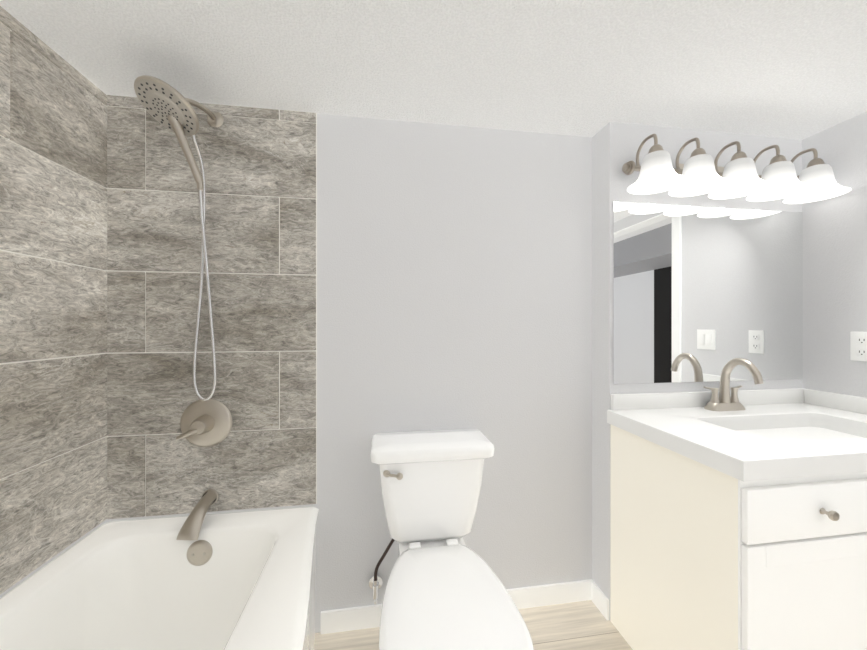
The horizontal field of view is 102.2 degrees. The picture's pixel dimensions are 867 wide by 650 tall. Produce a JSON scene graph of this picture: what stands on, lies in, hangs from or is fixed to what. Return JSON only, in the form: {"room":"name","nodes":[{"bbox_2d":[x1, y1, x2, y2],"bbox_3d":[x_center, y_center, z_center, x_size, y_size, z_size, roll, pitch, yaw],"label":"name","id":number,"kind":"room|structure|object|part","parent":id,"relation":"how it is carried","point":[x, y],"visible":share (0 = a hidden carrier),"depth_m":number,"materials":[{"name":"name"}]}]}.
{"room":"bathroom","nodes":[
{"label":"bathroom","id":0,"kind":"room"},
{"bbox_2d":[0,521,104,597],"bbox_3d":[-1.143,0.196,0.404,0.100,2.114,1.820,0,0,-9],"label":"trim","id":1,"kind":"structure","parent":0,"point":[44,564],"depth_m":1.09,"materials":[{"name":"white"}]},
{"bbox_2d":[0,30,316,515],"bbox_3d":[-0.724,-0.068,0.518,0.764,1.586,1.720,0,0,-9],"label":"grout","id":2,"kind":"structure","parent":1,"relation":"attached to","point":[195,272],"depth_m":1.35,"materials":[{"name":"white"}]},
{"bbox_2d":[0,6,107,593],"bbox_3d":[-1.093,-0.067,0.463,0.008,1.580,1.713,0,0,-9],"label":"tile","id":3,"kind":"structure","parent":2,"relation":"attached to","point":[51,408],"depth_m":1.08,"materials":[{"name":"tile"}]},
{"bbox_2d":[107,95,315,518],"bbox_3d":[-0.845,-0.067,1.361,0.747,1.580,0.008,0,0,-9],"label":"tile","id":4,"kind":"structure","parent":2,"relation":"attached to","point":[155,393],"depth_m":1.36,"materials":[{"name":"tile"}]},
{"bbox_2d":[134,75,231,539],"bbox_3d":[-0.869,-0.040,1.211,0.213,1.575,0.287,0,0,-9],"label":"shower","id":5,"kind":"object","parent":4,"relation":"attached to","point":[206,422],"visible":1,"depth_m":1.28,"materials":[{"name":"silver metal"}]},
{"bbox_3d":[-0.863,-0.610,1.218,0.073,0.197,0.117,0,0,-9],"label":"handle","id":6,"kind":"part","parent":5,"relation":"part of","materials":[{"name":"silver metal"}]},
{"bbox_3d":[-0.900,0.397,1.286,0.071,0.041,0.041,0,0,-9],"label":"valve lever","id":7,"kind":"part","parent":5,"relation":"part of","materials":[{"name":"silver metal"}]},
{"bbox_3d":[-0.860,0.693,1.275,0.072,0.109,0.163,0,0,-9],"label":"spout","id":8,"kind":"part","parent":5,"relation":"part of","materials":[{"name":"silver metal"}]},
{"bbox_3d":[-0.852,-0.783,1.274,0.055,0.048,0.163,0,0,-9],"label":"arm","id":9,"kind":"part","parent":5,"relation":"part of"},
{"bbox_3d":[-0.876,0.378,1.346,0.186,0.186,0.013,0,0,-9],"label":"valve plate","id":10,"kind":"part","parent":5,"relation":"part of","materials":[{"name":"silver metal"}]},
{"bbox_2d":[105,114,591,632],"bbox_3d":[-0.308,0.196,1.501,2.080,2.114,0.100,0,0,-9],"label":"wall","id":11,"kind":"structure","parent":0,"point":[453,276],"depth_m":1.51,"materials":[{"name":"grey paint"}]},
{"bbox_2d":[320,579,600,633],"bbox_3d":[0.137,1.209,1.497,1.201,0.088,0.040,0,0,-9],"label":"baseboard","id":12,"kind":"structure","parent":11,"relation":"attached to","point":[348,619],"depth_m":1.54,"materials":[{"name":"white wood"}]},
{"bbox_2d":[0,0,866,139],"bbox_3d":[0.980,-0.911,0.077,4.200,0.100,3.300,0,0,-9],"label":"ceiling","id":13,"kind":"structure","parent":0,"point":[792,69],"depth_m":1.13,"materials":[{"name":"white paint"}]},
{"bbox_2d":[313,600,632,649],"bbox_3d":[0.980,1.303,0.077,4.200,0.100,3.300,0,0,-9],"label":"floor","id":14,"kind":"structure","parent":0,"point":[583,625],"depth_m":1.42,"materials":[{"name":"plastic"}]},
{"bbox_2d":[0,506,318,649],"bbox_3d":[-0.681,0.991,0.551,0.846,0.525,1.654,0,0,-9],"label":"bathtub","id":15,"kind":"object","parent":14,"relation":"on","point":[244,580],"visible":0.98,"depth_m":1.18,"materials":[{"name":"white ceramic"}]},
{"bbox_2d":[368,429,533,649],"bbox_3d":[0.025,0.848,1.099,0.477,0.810,0.780,0,0,-9],"label":"toilet","id":16,"kind":"object","parent":14,"relation":"on","point":[445,588],"visible":1,"depth_m":1.23,"materials":[{"name":"white ceramic"}]},
{"bbox_3d":[-0.231,1.094,1.393,0.017,0.018,0.032,0,0,-9],"label":"supply knob","id":17,"kind":"part","parent":16,"relation":"part of","materials":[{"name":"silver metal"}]},
{"bbox_3d":[-0.145,0.539,1.256,0.070,0.030,0.042,0,0,-9],"label":"lever","id":18,"kind":"part","parent":16,"relation":"part of","materials":[{"name":"silver metal"}]},
{"bbox_3d":[-0.011,0.664,1.381,0.405,0.338,0.190,0,0,-9],"label":"tank","id":19,"kind":"part","parent":16,"relation":"part of","materials":[{"name":"white ceramic"}]},
{"bbox_3d":[-0.010,0.470,1.374,0.464,0.054,0.226,0,0,-9],"label":"tank lid","id":20,"kind":"part","parent":16,"relation":"part of","materials":[{"name":"white ceramic"}]},
{"bbox_3d":[0.046,0.818,0.999,0.398,0.033,0.576,0,0,-9],"label":"lid","id":21,"kind":"part","parent":16,"relation":"part of","materials":[{"name":"white plastic"}]},
{"bbox_2d":[607,358,866,649],"bbox_3d":[1.268,0.694,1.263,0.992,1.119,0.588,0,0,-9],"label":"bathroom vanity","id":22,"kind":"object","parent":14,"relation":"on","point":[738,519],"visible":1,"depth_m":1.05,"materials":[{"name":"white wood"}]},
{"bbox_2d":[703,358,763,411],"bbox_3d":[1.248,0.246,1.430,0.183,0.224,0.180,0,0,-9],"label":"faucet","id":23,"kind":"object","parent":22,"relation":"on","point":[725,400],"depth_m":1.47,"materials":[{"name":"silver metal"}]},
{"bbox_2d":[592,122,802,619],"bbox_3d":[1.264,0.196,1.672,1.080,2.114,0.231,0,0,-9],"label":"wall","id":24,"kind":"structure","parent":0,"point":[703,294],"depth_m":1.54,"materials":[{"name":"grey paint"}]},
{"bbox_2d":[622,134,851,203],"bbox_3d":[1.248,-0.656,1.445,0.960,0.213,0.224,0,0,-9],"label":"sconce","id":25,"kind":"object","parent":24,"relation":"attached to","point":[699,171],"visible":1,"depth_m":1.43,"materials":[{"name":"white glass"}]},
{"bbox_2d":[802,112,866,397],"bbox_3d":[1.892,0.196,0.799,0.100,2.114,1.695,0,0,-9],"label":"wall","id":26,"kind":"structure","parent":0,"point":[834,272],"depth_m":1.50,"materials":[{"name":"grey paint"}]},
{"bbox_2d":[850,331,866,360],"bbox_3d":[1.743,0.087,1.421,0.008,0.120,0.075,0,0,-9],"label":"outlet","id":27,"kind":"object","parent":26,"relation":"attached to","point":[854,346],"depth_m":1.43,"materials":[{"name":"white plastic"}]}
]}

